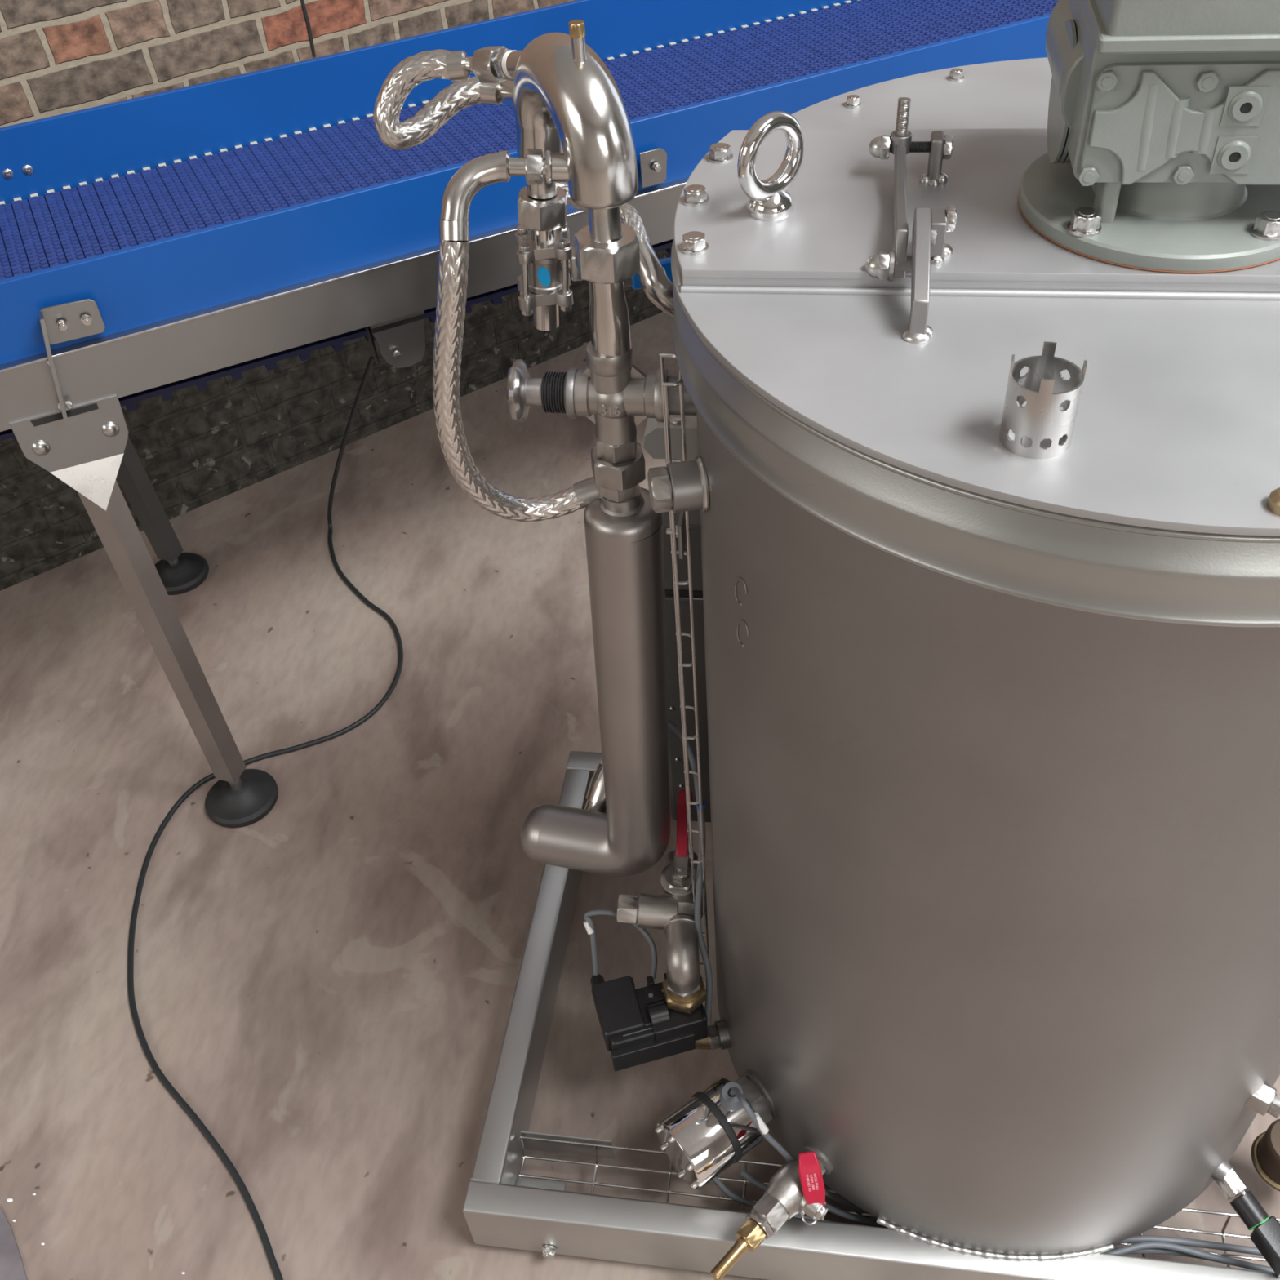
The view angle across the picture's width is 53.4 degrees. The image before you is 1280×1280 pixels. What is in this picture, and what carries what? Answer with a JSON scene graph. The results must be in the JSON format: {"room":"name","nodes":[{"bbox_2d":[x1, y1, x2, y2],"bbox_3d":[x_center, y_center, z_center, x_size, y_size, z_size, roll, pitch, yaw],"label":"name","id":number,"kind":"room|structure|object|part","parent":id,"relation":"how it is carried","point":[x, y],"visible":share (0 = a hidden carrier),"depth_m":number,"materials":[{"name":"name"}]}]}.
{"room":"processing plant","nodes":[
{"label":"processing plant","id":0,"kind":"room"},
{"bbox_2d":[0,0,671,591],"bbox_3d":[0.019,-2.070,2.468,8.900,3.000,0.200,-28,48,-23],"label":"wall","id":1,"kind":"structure","parent":0,"point":[196,448],"depth_m":2.67,"materials":[{"name":"stone"}]},
{"bbox_2d":[300,0,315,56],"bbox_3d":[-0.639,-1.185,2.446,0.008,0.118,0.009,20,49,24],"label":"trim","id":2,"kind":"structure","parent":1,"relation":"attached to","point":[305,14],"depth_m":2.45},
{"bbox_2d":[0,311,1279,1279],"bbox_3d":[0.474,0.564,1.837,12.000,0.001,12.000,3,44,8],"label":"floor","id":3,"kind":"structure","parent":0,"point":[327,980],"depth_m":2.08,"materials":[{"name":"concrete"}]},
{"bbox_2d":[6,1198,13,1202],"bbox_3d":[-0.862,0.766,1.739,0.010,0.004,0.006,3,44,8],"label":"chip","id":4,"kind":"object","parent":3,"relation":"on","point":[9,1200],"visible":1,"depth_m":1.74,"materials":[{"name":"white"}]},
{"bbox_2d":[0,1207,27,1279],"bbox_3d":[-0.874,0.815,1.689,0.087,0.003,0.268,-26,47,-21],"label":"trim","id":5,"kind":"structure","parent":3,"relation":"on","point":[11,1266],"depth_m":1.68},
{"bbox_2d":[127,355,403,1279],"bbox_3d":[-0.656,0.146,2.017,0.393,0.497,1.667,-3,43,1],"label":"power cable","id":6,"kind":"object","parent":3,"relation":"on","point":[249,1202],"visible":0.99,"depth_m":2.14,"materials":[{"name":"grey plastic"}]},
{"bbox_2d":[0,0,1058,827],"bbox_3d":[-0.058,-0.593,2.386,3.350,0.984,0.808,-21,46,-16],"label":"conveyor","id":7,"kind":"object","parent":3,"relation":"on","point":[162,243],"visible":0.57,"depth_m":1.95,"materials":[{"name":"blue plastic"}]},
{"bbox_3d":[-0.991,-0.376,2.399,0.051,0.645,0.157,-10,44,-5],"label":"leg","id":8,"kind":"part","parent":7,"relation":"part of","materials":[{"name":"grey metal"}]},
{"bbox_3d":[-0.731,0.002,1.976,0.060,0.619,0.040,11,46,16],"label":"leg","id":9,"kind":"part","parent":7,"relation":"part of","materials":[{"name":"metal"}]},
{"bbox_2d":[462,57,1279,1279],"bbox_3d":[0.513,0.120,1.389,1.442,1.254,0.771,3,44,8],"label":"tank","id":10,"kind":"object","parent":3,"relation":"on","point":[993,731],"visible":0.85,"depth_m":1.00,"materials":[{"name":"metal"}]},
{"bbox_2d":[514,221,673,330],"bbox_3d":[-0.009,-0.354,1.202,0.219,0.108,0.053,-6,43,-1],"label":"valve","id":11,"kind":"object","parent":10,"relation":"attached to","point":[546,259],"visible":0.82,"depth_m":1.19,"materials":[{"name":"metal"}]},
{"bbox_2d":[517,186,567,231],"bbox_3d":[-0.088,-0.393,1.154,0.046,0.029,0.049,3,44,8],"label":"nut","id":12,"kind":"object","parent":11,"relation":"attached to","point":[549,214],"visible":0.88,"depth_m":1.14,"materials":[{"name":"metal"}]},
{"bbox_2d":[515,120,563,199],"bbox_3d":[-0.086,-0.426,1.121,0.045,0.068,0.042,3,44,8],"label":"pipe","id":13,"kind":"object","parent":12,"relation":"attached to","point":[544,140],"visible":0.32,"depth_m":1.10,"materials":[{"name":"metal"}]},
{"bbox_3d":[-0.016,-0.346,1.216,0.060,0.016,0.004,-12,44,-7],"label":"lever","id":14,"kind":"part","parent":11,"relation":"part of","materials":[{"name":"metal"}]},
{"bbox_2d":[520,484,670,876],"bbox_3d":[-0.067,0.070,1.473,0.217,0.619,0.081,7,45,13],"label":"pipe","id":15,"kind":"object","parent":10,"relation":"attached to","point":[624,540],"visible":0.98,"depth_m":1.41,"materials":[{"name":"metal"}]},
{"bbox_2d":[584,762,606,813],"bbox_3d":[-0.047,0.203,1.720,0.046,0.074,0.077,16,47,21],"label":"round fitting","id":16,"kind":"object","parent":15,"relation":"attached to","point":[595,796],"visible":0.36,"depth_m":1.70,"materials":[{"name":"metal"}]},
{"bbox_2d":[590,435,645,502],"bbox_3d":[-0.021,-0.170,1.223,0.055,0.068,0.054,3,44,8],"label":"pipe union","id":17,"kind":"object","parent":15,"relation":"attached to","point":[618,470],"visible":0.84,"depth_m":1.21,"materials":[{"name":"metal"}]},
{"bbox_2d":[573,341,656,445],"bbox_3d":[-0.021,-0.227,1.166,0.074,0.093,0.049,3,44,8],"label":"fitting","id":18,"kind":"object","parent":17,"relation":"attached to","point":[615,396],"visible":0.97,"depth_m":1.15,"materials":[{"name":"metal"}]},
{"bbox_2d":[506,359,579,422],"bbox_3d":[-0.088,-0.230,1.179,0.063,0.058,0.057,3,44,8],"label":"handwheel","id":19,"kind":"object","parent":18,"relation":"attached to","point":[553,392],"visible":0.99,"depth_m":1.16,"materials":[{"name":"metal"}]},
{"bbox_3d":[-0.097,-0.230,1.179,0.019,0.030,0.030,3,44,8],"label":"stem","id":20,"kind":"part","parent":19,"relation":"part of","materials":[{"name":"metal"}]},
{"bbox_2d":[588,281,631,357],"bbox_3d":[-0.027,-0.288,1.110,0.036,0.076,0.036,3,44,8],"label":"pipe nipple","id":21,"kind":"object","parent":18,"relation":"attached to","point":[609,314],"visible":0.91,"depth_m":1.10,"materials":[{"name":"metal"}]},
{"bbox_2d":[573,222,639,284],"bbox_3d":[-0.028,-0.327,1.073,0.058,0.033,0.055,3,44,8],"label":"nut","id":22,"kind":"object","parent":21,"relation":"attached to","point":[618,261],"visible":0.89,"depth_m":1.06,"materials":[{"name":"metal"}]},
{"bbox_2d":[512,19,638,243],"bbox_3d":[-0.058,-0.429,1.043,0.057,0.163,0.167,-22,46,-17],"label":"pipe","id":23,"kind":"object","parent":22,"relation":"attached to","point":[560,82],"depth_m":0.99,"materials":[{"name":"metal"}]},
{"bbox_2d":[373,45,522,150],"bbox_3d":[-0.141,-0.500,1.146,0.187,0.103,0.112,14,47,19],"label":"hose","id":24,"kind":"object","parent":23,"relation":"attached to","point":[494,67],"visible":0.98,"depth_m":1.14,"materials":[{"name":"metal"}]},
{"bbox_2d":[431,148,601,521],"bbox_3d":[-0.115,-0.247,1.139,0.157,0.379,0.061,-17,45,-13],"label":"hose","id":25,"kind":"object","parent":23,"relation":"hanging from","point":[480,172],"visible":0.99,"depth_m":1.07,"materials":[{"name":"metal"}]},
{"bbox_3d":[-0.048,-0.466,0.969,0.013,0.010,0.013,3,44,8],"label":"vent cap","id":26,"kind":"part","parent":23,"relation":"part of","materials":[{"name":"gold metal"}]},
{"bbox_2d":[557,182,674,316],"bbox_3d":[-0.019,-0.368,1.189,0.051,0.102,0.189,-36,52,-29],"label":"hose","id":27,"kind":"object","parent":10,"relation":"attached to","point":[655,282],"visible":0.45,"depth_m":1.15,"materials":[{"name":"silver metal"}]},
{"bbox_2d":[590,973,707,1071],"bbox_3d":[0.011,0.470,1.628,0.131,0.066,0.113,-13,44,-9],"label":"valve","id":28,"kind":"object","parent":10,"relation":"attached to","point":[638,1027],"visible":0.9,"depth_m":1.59,"materials":[{"name":"black plastic"}]},
{"bbox_2d":[583,909,657,978],"bbox_3d":[-0.024,0.388,1.623,0.091,0.109,0.045,3,44,8],"label":"cable","id":29,"kind":"object","parent":28,"relation":"attached to","point":[587,915],"visible":0.88,"depth_m":1.62,"materials":[{"name":"grey plastic"}]},
{"bbox_2d":[582,920,594,934],"bbox_3d":[-0.065,0.361,1.599,0.008,0.018,0.016,-24,47,-19],"label":"marker","id":30,"kind":"object","parent":29,"relation":"on","point":[589,931],"visible":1,"depth_m":1.60,"materials":[{"name":"white plastic"}]},
{"bbox_3d":[0.024,0.472,1.599,0.024,0.032,0.032,-13,44,-9],"label":"round knob","id":31,"kind":"part","parent":28,"relation":"part of","materials":[{"name":"black plastic"}]},
{"bbox_2d":[662,974,706,1013],"bbox_3d":[0.056,0.438,1.596,0.057,0.029,0.054,3,44,8],"label":"nut","id":32,"kind":"object","parent":28,"relation":"on","point":[687,1005],"visible":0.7,"depth_m":1.58,"materials":[{"name":"gold metal"}]},
{"bbox_2d":[663,914,700,998],"bbox_3d":[0.053,0.392,1.574,0.047,0.072,0.078,-2,44,3],"label":"steel elbow","id":33,"kind":"object","parent":32,"relation":"attached to","point":[682,936],"visible":0.99,"depth_m":1.56,"materials":[{"name":"silver metal"}]},
{"bbox_2d":[647,466,673,513],"bbox_3d":[0.018,-0.130,1.097,0.017,0.037,0.038,-8,44,-4],"label":"plug","id":34,"kind":"object","parent":10,"relation":"attached to","point":[660,486],"visible":1,"depth_m":1.08,"materials":[{"name":"metal"}]},
{"bbox_2d":[642,414,697,459],"bbox_3d":[0.046,-0.227,1.330,0.080,0.044,0.070,3,44,8],"label":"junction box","id":35,"kind":"object","parent":10,"relation":"attached to","point":[654,444],"visible":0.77,"depth_m":1.31,"materials":[{"name":"grey metal"}]},
{"bbox_2d":[653,368,696,422],"bbox_3d":[0.036,-0.223,1.161,0.041,0.049,0.049,3,44,8],"label":"flanged collar","id":36,"kind":"object","parent":10,"relation":"attached to","point":[690,409],"visible":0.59,"depth_m":1.15,"materials":[{"name":"metal"}]},
{"bbox_2d":[660,789,702,919],"bbox_3d":[0.052,0.284,1.627,0.054,0.112,0.148,-2,43,2],"label":"valve","id":37,"kind":"object","parent":10,"relation":"attached to","point":[676,879],"visible":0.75,"depth_m":1.60,"materials":[{"name":"metal"}]},
{"bbox_2d":[616,893,678,929],"bbox_3d":[0.009,0.342,1.601,0.079,0.048,0.043,0,44,5],"label":"connector","id":38,"kind":"object","parent":37,"relation":"attached to","point":[650,911],"visible":0.86,"depth_m":1.58,"materials":[{"name":"metal"}]},
{"bbox_3d":[0.051,0.286,1.597,0.009,0.008,0.009,3,44,8],"label":"stem","id":39,"kind":"part","parent":37,"relation":"part of","materials":[{"name":"metal"}]},
{"bbox_3d":[0.051,0.283,1.600,0.019,0.003,0.034,3,44,8],"label":"handle plate","id":40,"kind":"part","parent":37,"relation":"part of","materials":[{"name":"metal"}]},
{"bbox_2d":[659,353,711,1025],"bbox_3d":[0.058,0.150,1.452,0.024,1.059,0.052,-3,43,2],"label":"cable tray","id":41,"kind":"object","parent":10,"relation":"attached to","point":[682,531],"visible":0.73,"depth_m":1.27,"materials":[{"name":"metal"}]},
{"bbox_3d":[0.040,-0.103,1.210,0.004,0.040,0.034,3,44,8],"label":"clamp plate","id":42,"kind":"part","parent":41,"relation":"part of","materials":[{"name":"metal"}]},
{"bbox_2d":[667,719,712,1022],"bbox_3d":[0.070,0.287,1.565,0.035,0.384,0.189,-10,44,-6],"label":"cable","id":43,"kind":"object","parent":41,"relation":"attached to","point":[699,888],"visible":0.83,"depth_m":1.56,"materials":[{"name":"grey plastic"}]},
{"bbox_2d":[695,800,706,808],"bbox_3d":[0.073,0.197,1.520,0.013,0.008,0.013,3,44,8],"label":"cable tie","id":44,"kind":"object","parent":43,"relation":"attached to","point":[697,806],"visible":0.63,"depth_m":1.52,"materials":[{"name":"blue plastic"}]},
{"bbox_2d":[662,509,711,822],"bbox_3d":[0.080,0.033,1.649,0.091,0.535,0.104,3,44,8],"label":"cable tray","id":45,"kind":"object","parent":10,"relation":"attached to","point":[676,763],"visible":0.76,"depth_m":1.58,"materials":[{"name":"metal"}]},
{"bbox_2d":[695,1024,720,1049],"bbox_3d":[0.076,0.501,1.657,0.060,0.091,0.037,3,44,8],"label":"brass elbow","id":46,"kind":"object","parent":10,"relation":"attached to","point":[713,1042],"visible":0.35,"depth_m":1.66,"materials":[{"name":"metal"}]},
{"bbox_2d":[654,1075,772,1188],"bbox_3d":[0.092,0.595,1.561,0.131,0.112,0.093,-28,48,-23],"label":"switch","id":47,"kind":"object","parent":10,"relation":"attached to","point":[711,1131],"visible":0.93,"depth_m":1.53,"materials":[{"name":"metal"}]},
{"bbox_2d":[729,1086,869,1217],"bbox_3d":[0.191,0.632,1.546,0.186,0.257,0.045,14,47,19],"label":"cable","id":48,"kind":"object","parent":47,"relation":"attached to","point":[734,1091],"visible":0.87,"depth_m":1.51,"materials":[{"name":"grey plastic"}]},
{"bbox_2d":[754,1112,768,1133],"bbox_3d":[0.140,0.564,1.482,0.022,0.029,0.009,20,49,24],"label":"marker","id":49,"kind":"object","parent":48,"relation":"attached to","point":[764,1129],"visible":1,"depth_m":1.48,"materials":[{"name":"white plastic"}]},
{"bbox_2d":[710,1151,828,1279],"bbox_3d":[0.155,0.667,1.467,0.075,0.089,0.182,32,55,33],"label":"valve","id":50,"kind":"object","parent":10,"relation":"attached to","point":[797,1186],"visible":1,"depth_m":1.48,"materials":[{"name":"metal"}]},
{"bbox_2d":[801,1214,817,1225],"bbox_3d":[0.200,0.680,1.500,0.019,0.009,0.017,3,44,8],"label":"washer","id":51,"kind":"object","parent":50,"relation":"in","point":[815,1217],"depth_m":1.50,"materials":[{"name":"metal"}]},
{"bbox_2d":[737,111,804,221],"bbox_3d":[0.102,-0.371,0.990,0.037,0.077,0.061,15,47,20],"label":"lifting eye","id":52,"kind":"object","parent":10,"relation":"on","point":[770,199],"visible":1,"depth_m":0.99,"materials":[{"name":"silver metal"}]},
{"bbox_3d":[0.548,0.518,1.773,1.441,0.105,0.759,3,44,8],"label":"frame","id":53,"kind":"part","parent":10,"relation":"part of","materials":[{"name":"metal"}]},
{"bbox_2d":[516,1130,1279,1266],"bbox_3d":[0.406,0.718,1.579,1.146,0.050,0.075,3,44,8],"label":"cable tray","id":54,"kind":"object","parent":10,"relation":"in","point":[588,1147],"visible":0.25,"depth_m":1.66,"materials":[{"name":"metal"}]},
{"bbox_3d":[-0.095,0.666,1.677,0.120,0.050,0.002,3,44,8],"label":"clamp plate","id":55,"kind":"part","parent":54,"relation":"part of","materials":[{"name":"metal"}]},
{"bbox_2d":[711,1176,1269,1266],"bbox_3d":[0.425,0.736,1.570,0.688,0.008,0.047,5,44,10],"label":"cable","id":56,"kind":"object","parent":54,"relation":"in","point":[729,1193],"visible":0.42,"depth_m":1.60,"materials":[{"name":"grey plastic"}]},
{"bbox_2d":[740,1169,1262,1255],"bbox_3d":[0.446,0.728,1.568,0.651,0.008,0.053,5,44,10],"label":"cable","id":57,"kind":"object","parent":54,"relation":"in","point":[1138,1238],"visible":0.38,"depth_m":1.55,"materials":[{"name":"grey plastic"}]},
{"bbox_2d":[1102,1241,1274,1272],"bbox_3d":[0.535,0.738,1.541,0.480,0.008,0.031,2,44,7],"label":"cable","id":58,"kind":"object","parent":54,"relation":"in","point":[1145,1245],"visible":0.42,"depth_m":1.53,"materials":[{"name":"grey plastic"}]},
{"bbox_2d":[864,97,956,343],"bbox_3d":[0.203,-0.318,0.951,0.066,0.084,0.244,3,44,8],"label":"hinge","id":59,"kind":"object","parent":10,"relation":"on","point":[930,226],"visible":1,"depth_m":0.93,"materials":[{"name":"metal"}]},
{"bbox_2d":[888,250,894,281],"bbox_3d":[0.184,-0.274,0.932,0.003,0.022,0.022,3,44,8],"label":"washer","id":60,"kind":"object","parent":59,"relation":"in","point":[891,254],"depth_m":0.92,"materials":[{"name":"metal"}]},
{"bbox_3d":[0.200,-0.332,0.978,0.008,0.037,0.169,3,44,8],"label":"lever arm","id":61,"kind":"part","parent":59,"relation":"part of","materials":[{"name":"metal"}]},
{"bbox_3d":[0.436,-0.500,1.182,0.680,0.006,0.222,3,44,8],"label":"plate","id":62,"kind":"part","parent":10,"relation":"part of","materials":[{"name":"metal"}]},
{"bbox_3d":[0.402,-0.343,1.002,0.745,0.017,0.260,3,44,8],"label":"bridge plate","id":63,"kind":"part","parent":10,"relation":"part of","materials":[{"name":"metal"}]},
{"bbox_3d":[0.367,-0.156,0.824,0.725,0.005,0.273,3,44,8],"label":"lid","id":64,"kind":"part","parent":10,"relation":"part of","materials":[{"name":"metal"}]},
{"bbox_2d":[999,342,1087,458],"bbox_3d":[0.246,-0.147,0.780,0.044,0.056,0.044,3,44,8],"label":"perforated sleeve","id":65,"kind":"object","parent":10,"relation":"on","point":[1044,388],"visible":1,"depth_m":0.78,"materials":[{"name":"metal"}]},
{"bbox_2d":[1017,0,1279,273],"bbox_3d":[0.432,-0.435,0.899,0.294,0.254,0.260,3,44,8],"label":"motor","id":66,"kind":"object","parent":10,"relation":"on","point":[1163,153],"visible":1,"depth_m":0.89,"materials":[{"name":"paint"}]},
{"bbox_2d":[1228,151,1239,161],"bbox_3d":[0.411,-0.334,0.879,0.008,0.007,0.001,3,44,8],"label":"socket","id":67,"kind":"object","parent":66,"relation":"attached to","point":[1233,156],"depth_m":0.88,"materials":[{"name":"black"}]},
{"bbox_2d":[1240,102,1251,112],"bbox_3d":[0.408,-0.358,0.856,0.008,0.007,0.001,3,44,8],"label":"socket","id":68,"kind":"object","parent":66,"relation":"attached to","point":[1244,107],"depth_m":0.86,"materials":[{"name":"black"}]},
{"bbox_2d":[1213,1167,1279,1276],"bbox_3d":[0.715,0.672,1.477,0.030,0.057,0.114,-23,46,-18],"label":"connector","id":69,"kind":"object","parent":10,"relation":"attached to","point":[1265,1236],"visible":0.99,"depth_m":1.47,"materials":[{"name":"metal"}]},
{"bbox_2d":[1244,1084,1279,1118],"bbox_3d":[0.641,0.477,1.361,0.090,0.033,0.034,26,52,29],"label":"fitting","id":70,"kind":"object","parent":10,"relation":"attached to","point":[1265,1100],"visible":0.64,"depth_m":1.34,"materials":[{"name":"metal"}]},
{"bbox_2d":[1250,1119,1279,1191],"bbox_3d":[0.808,0.635,1.574,0.084,0.058,0.084,3,44,8],"label":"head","id":71,"kind":"object","parent":10,"relation":"attached to","point":[1265,1148],"visible":1,"depth_m":1.57}
]}

